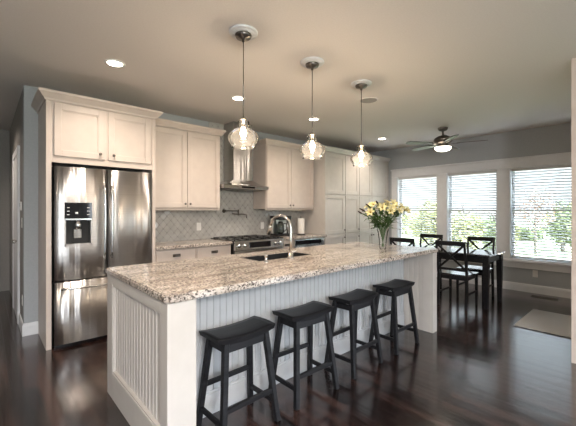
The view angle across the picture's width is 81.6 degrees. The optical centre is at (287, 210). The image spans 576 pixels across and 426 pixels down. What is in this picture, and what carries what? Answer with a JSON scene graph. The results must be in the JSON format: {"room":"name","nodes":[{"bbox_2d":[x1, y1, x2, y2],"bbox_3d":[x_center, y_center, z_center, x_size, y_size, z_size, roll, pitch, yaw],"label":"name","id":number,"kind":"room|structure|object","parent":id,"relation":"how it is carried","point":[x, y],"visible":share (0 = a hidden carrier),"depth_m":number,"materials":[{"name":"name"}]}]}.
{"room":"kitchen","nodes":[
{"label":"kitchen","id":0,"kind":"room"},
{"bbox_2d":[0,130,9,290],"bbox_3d":[-5.897,0.000,4.720,3.230,2.720,0.120,0,0,-42],"label":"wall","id":1,"kind":"structure","parent":0,"point":[4,134],"depth_m":5.65,"materials":[{"name":"paint"}]},
{"bbox_2d":[0,165,0,291],"bbox_3d":[-5.220,0.295,5.239,1.070,2.130,0.025,0,0,-42],"label":"door","id":2,"kind":"structure","parent":1,"relation":"in","point":[0,165],"depth_m":5.59,"materials":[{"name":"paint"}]},
{"bbox_2d":[10,89,22,319],"bbox_3d":[-3.810,0.000,4.740,0.115,2.720,2.660,0,0,-42],"label":"wall","id":3,"kind":"structure","parent":0,"point":[16,130],"depth_m":4.06,"materials":[{"name":"paint"}]},
{"bbox_2d":[12,145,19,323],"bbox_3d":[-3.563,0.290,4.336,0.065,2.140,0.970,0,0,-42],"label":"door","id":4,"kind":"structure","parent":3,"relation":"in","point":[16,155],"depth_m":4.19,"materials":[{"name":"paint"}]},
{"bbox_2d":[18,313,37,336],"bbox_3d":[-2.985,1.292,3.830,0.141,0.135,0.516,0,0,-42],"label":"baseboard","id":5,"kind":"structure","parent":3,"relation":"attached to","point":[31,328],"depth_m":3.65,"materials":[{"name":"paint"}]},
{"bbox_2d":[23,85,357,322],"bbox_3d":[-0.549,0.000,5.815,6.385,2.720,0.140,0,0,-42],"label":"wall","id":6,"kind":"structure","parent":0,"point":[30,117],"depth_m":3.66,"materials":[{"name":"paint"}]},
{"bbox_2d":[155,118,225,209],"bbox_3d":[-1.439,-0.581,4.619,1.088,1.152,0.426,0,0,-42],"label":"upper cabinet","id":7,"kind":"object","parent":6,"relation":"attached to","point":[187,162],"visible":0.8,"depth_m":4.47,"materials":[{"name":"paint"}]},
{"bbox_2d":[155,122,301,241],"bbox_3d":[-0.859,-0.464,5.427,3.041,1.787,0.015,0,0,-42],"label":"tile backsplash","id":8,"kind":"structure","parent":6,"relation":"attached to","point":[170,225],"depth_m":5.25,"materials":[{"name":"grey tile"}]},
{"bbox_2d":[222,209,246,217],"bbox_3d":[-0.844,0.053,5.326,0.409,0.144,0.083,0,0,-27],"label":"pot filler","id":9,"kind":"object","parent":8,"relation":"attached to","point":[223,210],"visible":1,"depth_m":5.33,"materials":[{"name":"silver metal"}]},
{"bbox_2d":[220,121,268,190],"bbox_3d":[-0.758,-0.840,5.227,0.835,1.039,0.420,0,0,-42],"label":"range hood","id":10,"kind":"object","parent":6,"relation":"attached to","point":[238,160],"visible":0.83,"depth_m":5.17,"materials":[{"name":"silver metal"}]},
{"bbox_2d":[252,138,314,209],"bbox_3d":[-0.059,-0.581,5.875,1.178,1.152,0.426,0,0,-42],"label":"upper cabinet","id":11,"kind":"object","parent":6,"relation":"attached to","point":[279,166],"visible":0.97,"depth_m":5.66,"materials":[{"name":"paint"}]},
{"bbox_2d":[0,0,575,152],"bbox_3d":[0.019,-1.420,2.877,9.740,0.120,10.870,0,0,-42],"label":"ceiling","id":12,"kind":"structure","parent":0,"point":[471,68],"depth_m":3.02,"materials":[{"name":"paint"}]},
{"bbox_2d":[104,59,125,67],"bbox_3d":[-1.596,-1.355,3.077,0.176,0.010,0.176,0,0,-42],"label":"recessed light","id":13,"kind":"object","parent":12,"relation":"in","point":[111,62],"visible":1,"depth_m":3.07,"materials":[{"name":"paint"}]},
{"bbox_2d":[231,96,245,100],"bbox_3d":[-0.603,-1.355,4.035,0.176,0.010,0.176,0,0,-42],"label":"recessed light","id":14,"kind":"object","parent":12,"relation":"in","point":[236,98],"visible":0.9,"depth_m":4.04,"materials":[{"name":"white"}]},
{"bbox_2d":[228,24,258,148],"bbox_3d":[-0.340,-0.918,2.543,0.236,0.881,0.236,0,0,-42],"label":"pendant light","id":15,"kind":"object","parent":12,"relation":"hanging from","point":[241,32],"visible":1,"depth_m":2.53,"materials":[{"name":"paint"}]},
{"bbox_2d":[239,117,247,127],"bbox_3d":[-0.340,-0.674,2.543,0.068,0.082,0.068,0,0,-42],"label":"socket","id":16,"kind":"object","parent":15,"relation":"attached to","point":[243,120],"depth_m":2.53,"materials":[{"name":"silver metal"}]},
{"bbox_2d":[299,57,324,158],"bbox_3d":[0.222,-0.918,3.055,0.236,0.881,0.236,0,0,-42],"label":"pendant light","id":17,"kind":"object","parent":12,"relation":"hanging from","point":[311,63],"visible":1,"depth_m":3.04,"materials":[{"name":"beige"}]},
{"bbox_2d":[309,132,315,140],"bbox_3d":[0.222,-0.674,3.055,0.068,0.082,0.068,0,0,-42],"label":"socket","id":18,"kind":"object","parent":17,"relation":"attached to","point":[311,134],"depth_m":3.04,"materials":[{"name":"silver metal"}]},
{"bbox_2d":[308,117,319,120],"bbox_3d":[0.383,-1.355,4.958,0.176,0.010,0.176,0,0,-42],"label":"recessed light","id":19,"kind":"object","parent":12,"relation":"in","point":[314,118],"visible":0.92,"depth_m":4.96,"materials":[{"name":"white"}]},
{"bbox_2d":[350,79,372,165],"bbox_3d":[0.784,-0.918,3.566,0.236,0.881,0.236,0,0,-42],"label":"pendant light","id":20,"kind":"object","parent":12,"relation":"hanging from","point":[361,84],"visible":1,"depth_m":3.56,"materials":[{"name":"beige"}]},
{"bbox_2d":[359,97,377,103],"bbox_3d":[0.994,-1.355,4.109,0.230,0.008,0.230,0,0,-42],"label":"ceiling speaker","id":21,"kind":"object","parent":12,"relation":"attached to","point":[366,100],"visible":0.94,"depth_m":4.10,"materials":[{"name":"paint"}]},
{"bbox_2d":[360,98,376,102],"bbox_3d":[0.994,-1.354,4.109,0.204,0.001,0.204,0,0,-42],"label":"grille","id":22,"kind":"object","parent":21,"relation":"attached to","point":[364,100],"depth_m":4.10,"materials":[{"name":"grey"}]},
{"bbox_2d":[406,127,486,151],"bbox_3d":[2.576,-1.163,5.515,1.186,0.391,1.229,0,0,-42],"label":"ceiling fan","id":23,"kind":"object","parent":12,"relation":"hanging from","point":[442,142],"visible":1,"depth_m":5.41,"materials":[{"name":"silver metal"}]},
{"bbox_2d":[0,279,575,425],"bbox_3d":[0.019,1.420,2.877,9.740,0.120,10.870,0,0,-42],"label":"floor","id":24,"kind":"structure","parent":0,"point":[478,368],"depth_m":2.68,"materials":[{"name":"brown wood"}]},
{"bbox_2d":[31,87,162,350],"bbox_3d":[-2.146,0.097,3.796,1.183,2.525,0.692,0,0,-42],"label":"tall cabinet","id":25,"kind":"object","parent":24,"relation":"on","point":[74,130],"visible":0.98,"depth_m":3.48,"materials":[{"name":"paint"}]},
{"bbox_2d":[52,166,151,347],"bbox_3d":[-2.112,0.460,3.763,0.940,1.800,0.690,0,0,-42],"label":"refrigerator","id":26,"kind":"object","parent":24,"relation":"on","point":[102,219],"visible":0.91,"depth_m":3.46,"materials":[{"name":"silver metal"}]},
{"bbox_2d":[155,247,194,261],"bbox_3d":[-1.575,0.916,4.346,0.520,0.888,0.648,0,0,-42],"label":"base cabinet","id":27,"kind":"object","parent":24,"relation":"on","point":[182,253],"visible":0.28,"depth_m":4.11,"materials":[{"name":"paint"}]},
{"bbox_2d":[195,244,230,257],"bbox_3d":[-1.183,0.916,4.702,0.530,0.888,0.648,0,0,-42],"label":"drawer","id":28,"kind":"object","parent":24,"relation":"on","point":[219,250],"visible":0.24,"depth_m":4.46,"materials":[{"name":"paint"}]},
{"bbox_2d":[155,239,232,249],"bbox_3d":[-1.377,0.450,4.522,1.056,0.040,0.653,0,0,-42],"label":"countertop","id":29,"kind":"structure","parent":28,"relation":"on","point":[164,245],"depth_m":4.36,"materials":[{"name":"stone"}]},
{"bbox_2d":[196,316,280,425],"bbox_3d":[-0.317,1.050,2.125,0.444,0.625,0.323,0,0,-43],"label":"bar stool","id":30,"kind":"object","parent":24,"relation":"on","point":[250,331],"visible":1,"depth_m":2.08,"materials":[{"name":"black wood"}]},
{"bbox_2d":[211,235,283,254],"bbox_3d":[-0.607,0.870,5.139,0.896,0.921,0.753,0,0,-42],"label":"range","id":31,"kind":"object","parent":24,"relation":"on","point":[242,243],"visible":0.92,"depth_m":4.91,"materials":[{"name":"silver metal"}]},
{"bbox_2d":[211,235,282,241],"bbox_3d":[-0.630,0.426,5.165,0.896,0.008,0.679,0,0,-42],"label":"cooktop","id":32,"kind":"object","parent":31,"relation":"in","point":[242,238],"depth_m":5.03,"materials":[{"name":"black metal"}]},
{"bbox_2d":[107,253,436,425],"bbox_3d":[0.162,0.916,3.128,3.090,0.888,1.110,0,0,-42],"label":"kitchen island","id":33,"kind":"object","parent":24,"relation":"on","point":[155,348],"visible":0.59,"depth_m":2.35,"materials":[{"name":"paint"}]},
{"bbox_2d":[105,242,437,303],"bbox_3d":[0.163,0.449,3.128,3.119,0.042,1.143,0,0,-42],"label":"island countertop","id":34,"kind":"structure","parent":33,"relation":"on","point":[175,281],"depth_m":2.46,"materials":[{"name":"stone"}]},
{"bbox_2d":[259,254,268,261],"bbox_3d":[-0.198,0.397,2.795,0.045,0.063,0.083,0,0,-42],"label":"soap dispenser","id":35,"kind":"object","parent":34,"relation":"on","point":[264,255],"visible":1,"depth_m":2.77,"materials":[{"name":"silver metal"}]},
{"bbox_2d":[243,252,310,260],"bbox_3d":[-0.100,0.554,3.141,0.637,0.251,0.277,0,0,-42],"label":"sink","id":36,"kind":"object","parent":34,"relation":"in","point":[279,255],"visible":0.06,"depth_m":3.27,"materials":[{"name":"black"}]},
{"bbox_2d":[266,214,298,258],"bbox_3d":[-0.067,0.231,3.050,0.320,0.394,0.108,0,0,22],"label":"kitchen faucet","id":37,"kind":"object","parent":34,"relation":"on","point":[290,253],"visible":1,"depth_m":2.99,"materials":[{"name":"silver metal"}]},
{"bbox_2d":[377,229,388,248],"bbox_3d":[1.052,0.316,3.702,0.136,0.221,0.136,0,0,-42],"label":"flower vase","id":38,"kind":"object","parent":34,"relation":"on","point":[377,229],"visible":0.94,"depth_m":3.72,"materials":[{"name":"clear glass"}]},
{"bbox_2d":[358,199,410,246],"bbox_3d":[1.052,0.137,3.689,0.592,0.526,0.575,0,0,-42],"label":"flower bouquet","id":39,"kind":"object","parent":38,"relation":"in","point":[380,224],"visible":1,"depth_m":3.62,"materials":[{"name":"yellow plant"}]},
{"bbox_2d":[283,239,292,248],"bbox_3d":[-0.212,0.916,5.586,0.275,0.888,0.648,0,0,-42],"label":"base cabinet","id":40,"kind":"object","parent":24,"relation":"on","point":[286,242],"visible":0.16,"depth_m":5.36,"materials":[{"name":"paint"}]},
{"bbox_2d":[261,233,326,239],"bbox_3d":[0.086,0.450,5.853,1.071,0.040,0.653,0,0,-42],"label":"countertop","id":41,"kind":"structure","parent":40,"relation":"on","point":[294,235],"depth_m":5.74,"materials":[{"name":"stone"}]},
{"bbox_2d":[270,216,290,235],"bbox_3d":[-0.122,0.260,5.750,0.300,0.339,0.250,0,0,-42],"label":"coffee maker","id":42,"kind":"object","parent":41,"relation":"on","point":[279,224],"visible":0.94,"depth_m":5.68,"materials":[{"name":"black plastic"}]},
{"bbox_2d":[297,218,304,234],"bbox_3d":[0.231,0.265,5.942,0.150,0.329,0.150,0,0,-42],"label":"paper towel holder","id":43,"kind":"object","parent":41,"relation":"on","point":[300,221],"visible":1,"depth_m":5.89,"materials":[{"name":"white paper"}]},
{"bbox_2d":[268,300,338,410],"bbox_3d":[0.120,1.050,2.523,0.444,0.625,0.323,0,0,-41],"label":"bar stool","id":44,"kind":"object","parent":24,"relation":"on","point":[313,312],"visible":0.96,"depth_m":2.48,"materials":[{"name":"black wood"}]},
{"bbox_2d":[293,237,323,247],"bbox_3d":[0.171,0.916,5.938,0.755,0.888,0.643,0,0,-42],"label":"drawer","id":45,"kind":"object","parent":24,"relation":"on","point":[306,242],"visible":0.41,"depth_m":5.68,"materials":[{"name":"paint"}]},
{"bbox_2d":[302,146,390,244],"bbox_3d":[1.254,0.102,6.914,2.198,2.517,0.656,0,0,-42],"label":"pantry cabinet","id":46,"kind":"object","parent":24,"relation":"on","point":[341,188],"visible":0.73,"depth_m":6.41,"materials":[{"name":"paint"}]},
{"bbox_2d":[324,289,382,379],"bbox_3d":[0.581,1.050,2.942,0.444,0.625,0.323,0,0,-43],"label":"bar stool","id":47,"kind":"object","parent":24,"relation":"on","point":[352,301],"visible":0.95,"depth_m":2.89,"materials":[{"name":"black wood"}]},
{"bbox_2d":[368,279,418,354],"bbox_3d":[1.080,1.050,3.397,0.444,0.625,0.323,0,0,-42],"label":"bar stool","id":48,"kind":"object","parent":24,"relation":"on","point":[394,288],"visible":0.94,"depth_m":3.35,"materials":[{"name":"black wood"}]},
{"bbox_2d":[390,237,414,246],"bbox_3d":[1.952,0.894,5.371,0.522,0.933,0.416,0,0,-43],"label":"dining chair","id":49,"kind":"object","parent":24,"relation":"on","point":[392,239],"visible":0.17,"depth_m":5.18,"materials":[{"name":"black wood"}]},
{"bbox_2d":[419,234,442,287],"bbox_3d":[2.416,0.894,5.876,0.522,0.933,0.416,0,0,-42],"label":"dining chair","id":50,"kind":"object","parent":24,"relation":"on","point":[422,236],"visible":0.27,"depth_m":5.99,"materials":[{"name":"black wood"}]},
{"bbox_2d":[400,244,504,309],"bbox_3d":[2.457,0.985,5.331,0.710,0.750,1.580,0,0,-42],"label":"dining table","id":51,"kind":"object","parent":24,"relation":"on","point":[485,257],"visible":0.52,"depth_m":4.84,"materials":[{"name":"black wood"}]},
{"bbox_2d":[435,240,478,309],"bbox_3d":[2.446,0.894,4.828,0.522,0.933,0.416,0,0,-42],"label":"dining chair","id":52,"kind":"object","parent":24,"relation":"on","point":[463,274],"visible":0.98,"depth_m":4.74,"materials":[{"name":"black wood"}]},
{"bbox_2d":[456,236,494,301],"bbox_3d":[2.964,0.894,5.273,0.522,0.933,0.416,0,0,-42],"label":"dining chair","id":53,"kind":"object","parent":24,"relation":"on","point":[478,269],"visible":0.55,"depth_m":5.25,"materials":[{"name":"black wood"}]},
{"bbox_2d":[514,309,570,337],"bbox_3d":[3.196,1.353,4.044,0.950,0.011,0.560,0,0,-42],"label":"floor mat","id":54,"kind":"object","parent":24,"relation":"on","point":[558,324],"visible":0.76,"depth_m":4.01,"materials":[{"name":"beige fabric"}]},
{"bbox_2d":[531,295,558,300],"bbox_3d":[3.997,1.356,5.191,0.120,0.007,0.340,0,0,-42],"label":"floor vent","id":55,"kind":"object","parent":24,"relation":"in","point":[532,295],"visible":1,"depth_m":5.19,"materials":[{"name":"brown metal"}]},
{"bbox_2d":[369,123,570,289],"bbox_3d":[4.497,0.000,5.133,0.160,2.720,7.940,0,0,-42],"label":"wall","id":56,"kind":"structure","parent":0,"point":[552,139],"depth_m":5.82,"materials":[{"name":"paint"}]},
{"bbox_2d":[397,174,435,244],"bbox_3d":[2.746,0.050,7.048,0.150,1.580,0.890,0,0,-42],"label":"window","id":57,"kind":"structure","parent":56,"relation":"in","point":[398,182],"depth_m":7.34,"materials":[{"name":"paint"}]},
{"bbox_2d":[398,175,435,244],"bbox_3d":[2.719,0.038,7.024,0.055,1.513,0.830,0,0,-42],"label":"window blind","id":58,"kind":"object","parent":57,"relation":"attached to","point":[432,177],"visible":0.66,"depth_m":7.00,"materials":[{"name":"white plastic"}]},
{"bbox_2d":[447,170,496,250],"bbox_3d":[3.460,0.050,6.264,0.150,1.580,0.890,0,0,-42],"label":"window","id":59,"kind":"structure","parent":56,"relation":"in","point":[448,181],"depth_m":6.54,"materials":[{"name":"paint"}]},
{"bbox_2d":[448,170,496,249],"bbox_3d":[3.433,0.038,6.240,0.055,1.513,0.830,0,0,-42],"label":"window blind","id":60,"kind":"object","parent":59,"relation":"attached to","point":[473,174],"visible":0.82,"depth_m":6.22,"materials":[{"name":"white plastic"}]},
{"bbox_2d":[390,152,570,258],"bbox_3d":[3.389,-0.030,6.201,0.040,1.740,3.280,0,0,-42],"label":"trim","id":61,"kind":"structure","parent":56,"relation":"attached to","point":[503,166],"depth_m":5.87,"materials":[{"name":"paint"}]},
{"bbox_2d":[441,258,570,272],"bbox_3d":[3.389,0.902,6.201,0.080,0.135,3.290,0,0,-42],"label":"trim","id":62,"kind":"structure","parent":56,"relation":"attached to","point":[546,266],"depth_m":5.46,"materials":[{"name":"paint"}]},
{"bbox_2d":[442,277,570,298],"bbox_3d":[3.435,1.292,6.168,0.016,0.135,3.500,0,0,-42],"label":"baseboard","id":63,"kind":"structure","parent":56,"relation":"attached to","point":[551,291],"depth_m":5.51,"materials":[{"name":"paint"}]},
{"bbox_2d":[533,270,537,277],"bbox_3d":[4.064,1.040,5.482,0.008,0.116,0.072,0,0,-42],"label":"wall outlet","id":64,"kind":"object","parent":56,"relation":"attached to","point":[535,272],"visible":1,"depth_m":5.48,"materials":[{"name":"white plastic"}]},
{"bbox_2d":[510,164,570,264],"bbox_3d":[4.173,0.050,5.481,0.150,1.580,0.890,0,0,-42],"label":"window","id":65,"kind":"structure","parent":56,"relation":"in","point":[511,174],"depth_m":5.75,"materials":[{"name":"paint"}]},
{"bbox_2d":[511,164,570,261],"bbox_3d":[4.146,0.038,5.456,0.055,1.513,0.830,0,0,-42],"label":"window blind","id":66,"kind":"object","parent":65,"relation":"attached to","point":[555,167],"visible":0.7,"depth_m":5.45,"materials":[{"name":"white plastic"}]},
{"bbox_2d":[571,57,575,363],"bbox_3d":[3.623,0.000,3.878,2.820,2.720,0.140,0,0,-42],"label":"wall","id":67,"kind":"structure","parent":0,"point":[573,60],"depth_m":2.97,"materials":[{"name":"paint"}]},
{"label":"outside","id":68,"kind":"structure","parent":0,"visible":0},
{"bbox_2d":[402,219,570,259],"bbox_3d":[35.872,1.910,32.641,83.000,0.200,120.000,0,0,-42],"label":"ground","id":69,"kind":"structure","parent":68,"point":[482,219],"depth_m":16.77,"materials":[{"name":"green plant"}]},
{"bbox_2d":[406,198,435,245],"bbox_3d":[6.922,0.559,16.252,2.223,2.719,2.085,0,0,-42],"label":"tree","id":70,"kind":"object","parent":69,"relation":"on","point":[427,198],"visible":0.27,"depth_m":16.00,"materials":[{"name":"green plant"}]},
{"bbox_2d":[402,214,483,233],"bbox_3d":[10.185,1.038,24.544,2.860,1.693,7.622,0,0,-42],"label":"hedge","id":71,"kind":"object","parent":69,"relation":"on","point":[457,214],"visible":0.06,"depth_m":25.13,"materials":[{"name":"green plant"}]},
{"bbox_2d":[452,204,485,248],"bbox_3d":[6.935,0.817,13.202,1.670,2.155,1.737,0,0,-42],"label":"tree","id":72,"kind":"object","parent":69,"relation":"on","point":[463,204],"visible":0.36,"depth_m":12.83,"materials":[{"name":"green plant"}]},
{"bbox_2d":[477,211,495,250],"bbox_3d":[8.731,0.914,14.181,1.446,1.990,1.378,0,0,-42],"label":"tree","id":73,"kind":"object","parent":69,"relation":"on","point":[483,211],"visible":0.18,"depth_m":14.00,"materials":[{"name":"green plant"}]},
{"bbox_2d":[515,225,518,244],"bbox_3d":[11.072,1.091,16.865,1.247,1.444,1.276,0,0,24],"label":"tree","id":74,"kind":"object","parent":69,"relation":"on","point":[515,225],"visible":0.03,"depth_m":16.47,"materials":[{"name":"green plant"}]},
{"bbox_2d":[518,226,544,239],"bbox_3d":[14.541,1.433,21.065,2.512,0.980,2.615,0,0,-42],"label":"hedge","id":75,"kind":"object","parent":69,"relation":"on","point":[542,226],"visible":0.27,"depth_m":20.36,"materials":[{"name":"green plant"}]},
{"bbox_2d":[515,183,555,253],"bbox_3d":[10.295,0.356,13.901,1.713,2.910,1.670,0,0,6],"label":"tree","id":76,"kind":"object","parent":69,"relation":"on","point":[554,183],"visible":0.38,"depth_m":13.88,"materials":[{"name":"green plant"}]},
{"bbox_2d":[541,200,570,250],"bbox_3d":[12.233,0.622,14.892,1.502,2.380,1.447,0,0,-42],"label":"tree","id":77,"kind":"object","parent":69,"relation":"on","point":[555,200],"visible":0.44,"depth_m":14.64,"materials":[{"name":"green plant"}]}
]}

